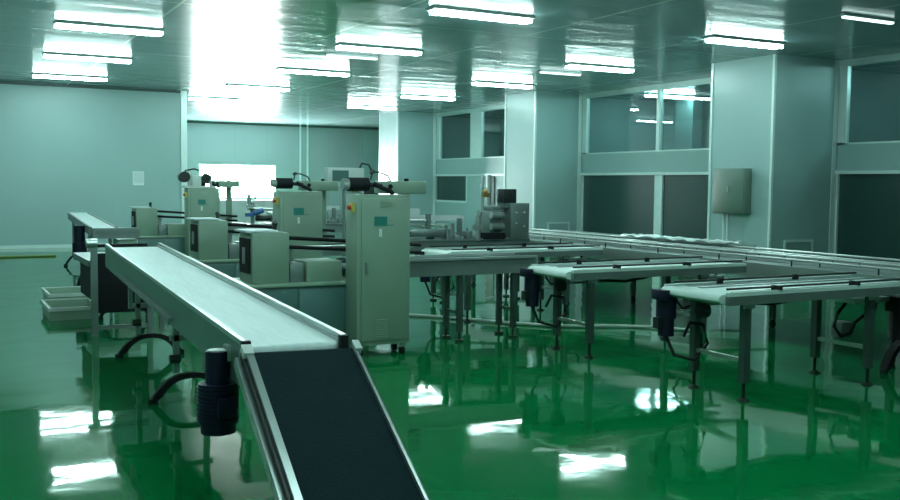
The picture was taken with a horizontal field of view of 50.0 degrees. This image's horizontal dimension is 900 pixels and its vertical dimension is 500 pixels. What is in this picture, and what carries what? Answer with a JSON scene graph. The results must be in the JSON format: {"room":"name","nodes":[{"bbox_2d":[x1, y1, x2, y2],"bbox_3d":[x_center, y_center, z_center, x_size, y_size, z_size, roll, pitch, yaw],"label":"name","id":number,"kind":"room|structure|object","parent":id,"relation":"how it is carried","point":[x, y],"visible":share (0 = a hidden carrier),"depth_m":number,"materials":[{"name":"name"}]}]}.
{"room":"clean room","nodes":[
{"label":"clean room","id":0,"kind":"room"},
{"bbox_2d":[0,84,181,245],"bbox_3d":[-13.331,-2.152,25.139,10.200,3.600,11.130,-2,4,-28],"label":"wall","id":1,"kind":"structure","parent":0,"point":[63,150],"depth_m":21.53,"materials":[{"name":"paint"}]},
{"bbox_2d":[0,244,71,248],"bbox_3d":[-10.767,-0.028,20.326,10.100,0.070,0.030,-2,4,-28],"label":"baseboard","id":2,"kind":"structure","parent":1,"relation":"attached to","point":[63,245],"depth_m":21.19,"materials":[{"name":"metal"}]},
{"bbox_2d":[0,81,180,92],"bbox_3d":[-10.690,-3.561,20.107,10.200,0.050,0.030,-2,4,-28],"label":"trim","id":3,"kind":"structure","parent":1,"relation":"attached to","point":[1,82],"depth_m":21.50,"materials":[{"name":"grey metal"}]},
{"bbox_2d":[132,171,143,184],"bbox_3d":[-7.159,-1.647,22.139,0.250,0.320,0.024,-2,4,-28],"label":"notice","id":4,"kind":"object","parent":1,"relation":"attached to","point":[138,176],"visible":1,"depth_m":22.13,"materials":[{"name":"paper"}]},
{"bbox_2d":[180,91,186,222],"bbox_3d":[-6.255,-1.914,22.653,0.140,3.600,0.135,-2,4,-28],"label":"trim","id":5,"kind":"structure","parent":1,"relation":"attached to","point":[183,95],"depth_m":22.54,"materials":[{"name":"metal"}]},
{"bbox_2d":[187,123,378,221],"bbox_3d":[-6.219,-2.772,35.162,11.800,3.600,0.100,-2,4,-28],"label":"wall","id":6,"kind":"structure","parent":0,"point":[207,143],"depth_m":35.08,"materials":[{"name":"paint"}]},
{"bbox_2d":[198,163,275,198],"bbox_3d":[-7.568,-2.448,34.413,2.800,1.230,0.070,-2,4,-28],"label":"window","id":7,"kind":"structure","parent":6,"relation":"in","point":[253,178],"depth_m":34.55,"materials":[{"name":"glass"}]},
{"bbox_2d":[187,121,378,129],"bbox_3d":[-6.154,-4.529,34.993,11.760,0.070,0.030,-2,4,-28],"label":"trim","id":8,"kind":"structure","parent":6,"relation":"attached to","point":[208,122],"depth_m":34.96,"materials":[{"name":"grey metal"}]},
{"bbox_2d":[299,125,308,190],"bbox_3d":[-5.383,-2.789,35.528,0.340,3.600,0.040,-2,4,-28],"label":"trim","id":9,"kind":"structure","parent":6,"relation":"attached to","point":[300,125],"depth_m":35.44,"materials":[{"name":"metal"}]},
{"bbox_2d":[362,130,378,193],"bbox_3d":[-2.985,-2.804,36.802,0.750,3.500,0.050,-2,4,-28],"label":"door","id":10,"kind":"structure","parent":6,"relation":"in","point":[370,137],"depth_m":36.70,"materials":[{"name":"metal"}]},
{"bbox_2d":[379,111,442,228],"bbox_3d":[-1.197,-2.318,29.242,1.502,3.600,1.322,-2,4,-28],"label":"wall pillar","id":11,"kind":"structure","parent":0,"point":[407,140],"depth_m":28.66,"materials":[{"name":"metal"}]},
{"bbox_2d":[0,232,899,499],"bbox_3d":[-1.564,0.460,15.730,22.000,0.100,39.100,-2,4,-28],"label":"floor","id":12,"kind":"structure","parent":0,"point":[488,415],"depth_m":6.50,"materials":[{"name":"green paint"}]},
{"bbox_2d":[0,255,55,257],"bbox_3d":[-9.864,0.185,17.556,5.082,0.040,0.409,-2,5,-31],"label":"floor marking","id":13,"kind":"object","parent":12,"relation":"on","point":[12,256],"visible":1,"depth_m":18.73,"materials":[{"name":"yellow paint"}]},
{"bbox_2d":[41,298,99,320],"bbox_3d":[-4.229,0.656,10.742,0.540,0.140,0.840,-2,4,-28],"label":"plastic crate","id":14,"kind":"object","parent":12,"relation":"on","point":[69,308],"visible":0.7,"depth_m":10.44,"materials":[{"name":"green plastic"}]},
{"bbox_2d":[41,286,87,298],"bbox_3d":[-4.749,0.566,11.991,0.540,0.140,0.840,-2,4,-28],"label":"plastic crate","id":15,"kind":"object","parent":14,"relation":"on","point":[66,292],"visible":0.47,"depth_m":12.21,"materials":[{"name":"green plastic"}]},
{"bbox_2d":[64,212,139,285],"bbox_3d":[-5.790,-0.062,15.327,0.844,0.915,5.240,-1,4,-27],"label":"conveyor","id":16,"kind":"object","parent":12,"relation":"on","point":[94,226],"visible":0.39,"depth_m":13.57,"materials":[{"name":"silver metal"}]},
{"bbox_2d":[73,239,152,336],"bbox_3d":[-3.374,0.309,10.034,0.940,0.945,1.405,-2,4,-28],"label":"conveyor","id":17,"kind":"object","parent":12,"relation":"on","point":[107,293],"visible":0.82,"depth_m":9.35,"materials":[{"name":"grey metal"}]},
{"bbox_2d":[183,188,219,255],"bbox_3d":[-3.973,-0.290,15.369,0.555,1.400,0.292,-2,4,-28],"label":"cabinet","id":18,"kind":"object","parent":12,"relation":"on","point":[198,202],"visible":0.31,"depth_m":15.23,"materials":[{"name":"grey metal"}]},
{"bbox_2d":[178,168,216,187],"bbox_3d":[-4.011,-1.143,15.270,0.575,0.314,0.200,-2,4,-28],"label":"stand","id":19,"kind":"object","parent":18,"relation":"on","point":[193,181],"visible":1,"depth_m":15.21,"materials":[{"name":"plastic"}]},
{"bbox_2d":[105,243,348,435],"bbox_3d":[-1.738,0.572,6.430,0.649,0.946,4.935,-1,4,-24],"label":"conveyor","id":20,"kind":"object","parent":12,"relation":"on","point":[218,313],"visible":0.95,"depth_m":5.20,"materials":[{"name":"metal"}]},
{"bbox_2d":[220,200,272,222],"bbox_3d":[-6.404,-1.144,30.910,3.400,0.930,0.620,-2,4,-28],"label":"storage cabinet","id":21,"kind":"object","parent":12,"relation":"on","point":[239,208],"visible":0.12,"depth_m":30.45,"materials":[{"name":"metal"}]},
{"bbox_2d":[129,175,376,257],"bbox_3d":[-3.188,-0.461,16.360,4.450,1.621,0.744,-2,4,-28],"label":"machine","id":22,"kind":"object","parent":12,"relation":"on","point":[153,232],"visible":0.37,"depth_m":15.49,"materials":[{"name":"metal"}]},
{"bbox_2d":[273,191,321,260],"bbox_3d":[-1.751,0.034,10.957,0.555,1.400,0.292,-2,4,-28],"label":"cabinet","id":23,"kind":"object","parent":12,"relation":"on","point":[296,213],"visible":0.34,"depth_m":10.83,"materials":[{"name":"grey metal"}]},
{"bbox_2d":[273,197,278,204],"bbox_3d":[-1.950,-0.547,10.769,0.055,0.080,0.060,-2,4,-28],"label":"switch plate","id":24,"kind":"object","parent":23,"relation":"attached to","point":[276,199],"depth_m":10.75,"materials":[{"name":"yellow plastic"}]},
{"bbox_2d":[234,340,429,499],"bbox_3d":[-0.405,0.848,3.630,0.624,0.835,1.370,-2,4,-28],"label":"conveyor","id":25,"kind":"object","parent":12,"relation":"on","point":[323,428],"visible":1,"depth_m":3.78,"materials":[{"name":"rubber"}]},
{"bbox_2d":[325,162,371,278],"bbox_3d":[-1.485,-0.391,14.233,0.713,1.804,0.300,-2,4,-28],"label":"machine","id":26,"kind":"object","parent":12,"relation":"on","point":[331,174],"visible":0.54,"depth_m":14.14,"materials":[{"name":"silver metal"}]},
{"bbox_2d":[186,172,530,302],"bbox_3d":[-1.040,-0.133,11.874,4.450,1.621,0.744,-2,4,-28],"label":"machine","id":27,"kind":"object","parent":12,"relation":"on","point":[211,244],"visible":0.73,"depth_m":12.05,"materials":[{"name":"grey metal"}]},
{"bbox_2d":[346,194,409,355],"bbox_3d":[-0.651,0.217,8.433,0.555,1.400,0.292,-2,4,-28],"label":"cabinet","id":28,"kind":"object","parent":12,"relation":"on","point":[377,225],"visible":0.87,"depth_m":8.32,"materials":[{"name":"grey metal"}]},
{"bbox_2d":[347,203,354,211],"bbox_3d":[-0.850,-0.363,8.245,0.055,0.080,0.060,-2,4,-28],"label":"switch plate","id":29,"kind":"object","parent":28,"relation":"attached to","point":[351,207],"depth_m":8.23,"materials":[{"name":"yellow plastic"}]},
{"bbox_2d":[234,170,537,341],"bbox_3d":[-0.600,0.066,9.036,2.970,1.621,0.700,-2,4,-28],"label":"machine","id":30,"kind":"object","parent":12,"relation":"on","point":[315,287],"visible":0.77,"depth_m":8.49,"materials":[{"name":"grey metal"}]},
{"bbox_2d":[414,242,602,322],"bbox_3d":[0.672,0.348,11.035,2.120,0.808,0.705,-2,4,-28],"label":"conveyor","id":31,"kind":"object","parent":12,"relation":"on","point":[565,251],"visible":0.48,"depth_m":10.92,"materials":[{"name":"silver metal"}]},
{"bbox_2d":[409,313,689,330],"bbox_3d":[0.808,0.780,10.398,3.634,0.032,0.286,2,4,17],"label":"air hose","id":32,"kind":"object","parent":12,"relation":"on","point":[410,314],"visible":0.59,"depth_m":10.20,"materials":[{"name":"plastic"}]},
{"bbox_2d":[520,256,746,358],"bbox_3d":[1.698,0.501,8.947,2.120,0.808,0.705,-2,4,-28],"label":"conveyor","id":33,"kind":"object","parent":12,"relation":"on","point":[693,268],"visible":0.83,"depth_m":8.70,"materials":[{"name":"silver metal"}]},
{"bbox_2d":[471,228,899,374],"bbox_3d":[3.005,0.383,10.668,1.950,0.832,9.500,-2,4,-28],"label":"conveyor","id":34,"kind":"object","parent":12,"relation":"on","point":[615,246],"visible":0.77,"depth_m":10.05,"materials":[{"name":"silver metal"}]},
{"bbox_2d":[621,233,744,243],"bbox_3d":[2.820,-0.143,11.893,0.339,0.047,1.901,-2,4,-28],"label":"sheet","id":35,"kind":"object","parent":34,"relation":"on","point":[718,241],"visible":1,"depth_m":11.73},
{"bbox_2d":[651,272,899,401],"bbox_3d":[2.542,0.622,7.304,2.120,0.808,0.705,-2,4,-28],"label":"conveyor","id":36,"kind":"object","parent":12,"relation":"on","point":[776,290],"visible":1,"depth_m":7.12,"materials":[{"name":"silver metal"}]},
{"bbox_2d":[0,0,899,127],"bbox_3d":[-1.529,-3.232,15.477,22.000,0.100,39.100,-2,4,-28],"label":"ceiling","id":37,"kind":"structure","parent":0,"point":[205,46],"depth_m":14.66,"materials":[{"name":"white metal"}]},
{"bbox_2d":[32,73,107,81],"bbox_3d":[-7.626,-3.467,19.360,1.410,0.078,0.260,-2,4,-28],"label":"ceiling light","id":38,"kind":"object","parent":37,"relation":"attached to","point":[34,75],"visible":1,"depth_m":19.28,"materials":[{"name":"white plastic"}]},
{"bbox_2d":[42,52,131,63],"bbox_3d":[-6.119,-3.241,16.285,1.410,0.078,0.260,-2,4,-28],"label":"ceiling light","id":39,"kind":"object","parent":37,"relation":"attached to","point":[52,55],"visible":1,"depth_m":16.21,"materials":[{"name":"white plastic"}]},
{"bbox_2d":[53,20,163,35],"bbox_3d":[-4.636,-3.011,13.129,1.410,0.078,0.260,-2,4,-28],"label":"ceiling light","id":40,"kind":"object","parent":37,"relation":"attached to","point":[57,23],"visible":1,"depth_m":13.05,"materials":[{"name":"white plastic"}]},
{"bbox_2d":[188,96,245,101],"bbox_3d":[-5.852,-3.782,24.205,1.410,0.078,0.260,-2,4,-28],"label":"ceiling light","id":41,"kind":"object","parent":37,"relation":"attached to","point":[189,97],"visible":1,"depth_m":24.11,"materials":[{"name":"white plastic"}]},
{"bbox_2d":[225,84,290,90],"bbox_3d":[-4.205,-3.555,21.125,1.410,0.078,0.260,-2,4,-28],"label":"ceiling light","id":42,"kind":"object","parent":37,"relation":"attached to","point":[236,86],"visible":1,"depth_m":21.03,"materials":[{"name":"white plastic"}]},
{"bbox_2d":[275,67,350,76],"bbox_3d":[-2.559,-3.328,18.044,1.410,0.078,0.260,-2,4,-28],"label":"ceiling light","id":43,"kind":"object","parent":37,"relation":"attached to","point":[279,69],"visible":1,"depth_m":17.97,"materials":[{"name":"white plastic"}]},
{"bbox_2d":[325,53,378,59],"bbox_3d":[-1.606,-3.179,15.838,0.920,0.055,0.070,-2,4,-28],"label":"strip light","id":44,"kind":"object","parent":37,"relation":"attached to","point":[326,54],"visible":1,"depth_m":15.80,"materials":[{"name":"white plastic"}]},
{"bbox_2d":[346,104,396,109],"bbox_3d":[-2.125,-3.887,26.246,1.410,0.078,0.260,-2,4,-28],"label":"ceiling light","id":45,"kind":"object","parent":37,"relation":"attached to","point":[348,105],"visible":1,"depth_m":26.16,"materials":[{"name":"white plastic"}]},
{"bbox_2d":[334,43,422,55],"bbox_3d":[-1.095,-3.100,14.924,1.410,0.078,0.260,-2,4,-28],"label":"ceiling light","id":46,"kind":"object","parent":37,"relation":"attached to","point":[340,46],"visible":1,"depth_m":14.84,"materials":[{"name":"white plastic"}]},
{"bbox_2d":[400,94,455,100],"bbox_3d":[-0.523,-3.659,23.142,1.410,0.078,0.260,-2,4,-28],"label":"ceiling light","id":47,"kind":"object","parent":37,"relation":"attached to","point":[411,96],"visible":1,"depth_m":23.04,"materials":[{"name":"white plastic"}]},
{"bbox_2d":[426,5,534,23],"bbox_3d":[0.387,-2.873,11.812,1.410,0.078,0.260,-2,4,-28],"label":"ceiling light","id":48,"kind":"object","parent":37,"relation":"attached to","point":[434,10],"visible":1,"depth_m":11.72,"materials":[{"name":"white plastic"}]},
{"bbox_2d":[470,80,533,88],"bbox_3d":[1.089,-3.429,20.021,1.410,0.078,0.260,-2,4,-28],"label":"ceiling light","id":49,"kind":"object","parent":37,"relation":"attached to","point":[479,83],"visible":1,"depth_m":19.92,"materials":[{"name":"white plastic"}]},
{"bbox_2d":[539,70,581,75],"bbox_3d":[2.053,-3.286,17.899,0.920,0.055,0.070,-2,4,-28],"label":"strip light","id":50,"kind":"object","parent":37,"relation":"attached to","point":[540,71],"visible":1,"depth_m":17.87,"materials":[{"name":"white plastic"}]},
{"bbox_2d":[563,62,635,72],"bbox_3d":[2.644,-3.208,17.005,1.410,0.078,0.260,-2,4,-28],"label":"ceiling light","id":51,"kind":"object","parent":37,"relation":"attached to","point":[571,65],"visible":1,"depth_m":16.92,"materials":[{"name":"white plastic"}]},
{"bbox_2d":[642,93,696,99],"bbox_3d":[5.071,-3.542,22.220,1.410,0.078,0.260,-2,4,-28],"label":"ceiling light","id":52,"kind":"object","parent":37,"relation":"attached to","point":[674,96],"visible":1,"depth_m":22.16,"materials":[{"name":"white plastic"}]},
{"bbox_2d":[701,35,785,48],"bbox_3d":[4.226,-2.975,13.834,1.410,0.078,0.260,-2,4,-28],"label":"ceiling light","id":53,"kind":"object","parent":37,"relation":"attached to","point":[719,39],"visible":1,"depth_m":13.74,"materials":[{"name":"white plastic"}]},
{"bbox_2d":[840,13,895,24],"bbox_3d":[5.145,-2.842,11.858,0.920,0.055,0.070,-2,4,-28],"label":"strip light","id":54,"kind":"object","parent":37,"relation":"attached to","point":[844,15],"visible":1,"depth_m":11.81,"materials":[{"name":"white plastic"}]},
{"bbox_2d":[504,91,589,230],"bbox_3d":[2.265,-1.840,22.743,1.522,3.600,1.322,-2,4,-28],"label":"wall pillar","id":55,"kind":"structure","parent":0,"point":[543,130],"depth_m":22.14,"materials":[{"name":"metal"}]},
{"bbox_2d":[547,222,569,229],"bbox_3d":[2.501,-0.423,22.224,0.620,0.450,0.020,-2,4,-28],"label":"wall vent","id":56,"kind":"object","parent":55,"relation":"attached to","point":[548,223],"visible":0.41,"depth_m":22.21,"materials":[{"name":"metal"}]},
{"bbox_2d":[443,97,710,158],"bbox_3d":[7.478,-1.436,17.583,2.810,3.600,30.100,-2,4,-28],"label":"wall","id":57,"kind":"structure","parent":0,"point":[456,130],"depth_m":30.48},
{"bbox_2d":[436,53,899,116],"bbox_3d":[6.420,-3.097,16.156,0.120,0.110,28.800,-2,4,-28],"label":"trim","id":58,"kind":"structure","parent":57,"relation":"attached to","point":[893,57],"depth_m":19.85,"materials":[{"name":"metal"}]},
{"bbox_2d":[436,142,899,234],"bbox_3d":[6.405,-0.663,16.328,0.100,2.210,28.800,-2,4,-28],"label":"wall","id":59,"kind":"structure","parent":0,"point":[875,156],"depth_m":20.91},
{"bbox_2d":[436,176,466,202],"bbox_3d":[0.054,-1.772,28.135,0.060,0.765,1.900,-2,4,-28],"label":"window","id":60,"kind":"structure","parent":59,"relation":"in","point":[453,189],"depth_m":28.12,"materials":[{"name":"clear glass"}]},
{"bbox_2d":[436,111,503,159],"bbox_3d":[1.064,-3.141,26.199,0.092,1.280,6.080,-2,4,-28],"label":"window","id":61,"kind":"structure","parent":59,"relation":"in","point":[476,118],"depth_m":26.82,"materials":[{"name":"white metal"}]},
{"bbox_2d":[486,176,494,205],"bbox_3d":[1.101,-1.143,26.127,0.030,1.725,0.400,-2,4,-28],"label":"trim","id":62,"kind":"structure","parent":59,"relation":"attached to","point":[492,177],"depth_m":25.97,"materials":[{"name":"white metal"}]},
{"bbox_2d":[580,175,708,238],"bbox_3d":[4.451,-0.688,19.963,0.092,1.725,5.800,-2,4,-28],"label":"window","id":63,"kind":"structure","parent":59,"relation":"in","point":[663,205],"depth_m":20.48,"materials":[{"name":"clear glass"}]},
{"bbox_2d":[435,170,899,175],"bbox_3d":[6.389,-1.309,16.272,0.150,0.055,28.800,-2,4,-28],"label":"trim","id":64,"kind":"structure","parent":59,"relation":"attached to","point":[854,171],"depth_m":19.60,"materials":[{"name":"metal"}]},
{"bbox_2d":[833,174,899,262],"bbox_3d":[7.983,-0.201,13.354,0.092,1.725,6.420,-2,4,-28],"label":"window","id":65,"kind":"structure","parent":59,"relation":"in","point":[867,206],"depth_m":15.61,"materials":[{"name":"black glass"}]},
{"bbox_2d":[837,66,899,144],"bbox_3d":[8.002,-2.184,13.218,0.092,1.280,6.420,-2,4,-28],"label":"window","id":66,"kind":"structure","parent":59,"relation":"in","point":[845,72],"depth_m":15.92,"materials":[{"name":"white metal"}]},
{"bbox_2d":[675,96,702,148],"bbox_3d":[7.686,-1.546,19.220,0.300,3.600,9.200,-2,4,-28],"label":"wall","id":67,"kind":"structure","parent":0,"point":[688,115],"depth_m":22.73,"materials":[{"name":"paint"}]},
{"bbox_2d":[582,70,899,172],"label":"window","id":68,"kind":"structure","parent":0,"point":[616,125],"depth_m":23.15,"materials":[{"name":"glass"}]},
{"bbox_2d":[707,54,844,276],"bbox_3d":[5.549,-1.374,16.408,1.702,3.600,1.422,-2,4,-28],"label":"wall pillar","id":69,"kind":"structure","parent":0,"point":[775,116],"depth_m":15.77,"materials":[{"name":"metal"}]},
{"bbox_2d":[712,168,751,240],"bbox_3d":[4.678,-0.473,16.089,0.178,1.770,0.740,-2,4,-28],"label":"electrical box","id":70,"kind":"object","parent":69,"relation":"attached to","point":[731,186],"visible":0.81,"depth_m":15.95,"materials":[{"name":"metal"}]},
{"bbox_2d":[783,239,813,254],"bbox_3d":[5.707,0.083,15.794,0.670,0.500,0.020,-2,4,-28],"label":"wall vent","id":71,"kind":"object","parent":69,"relation":"attached to","point":[810,240],"visible":0.34,"depth_m":15.79,"materials":[{"name":"metal"}]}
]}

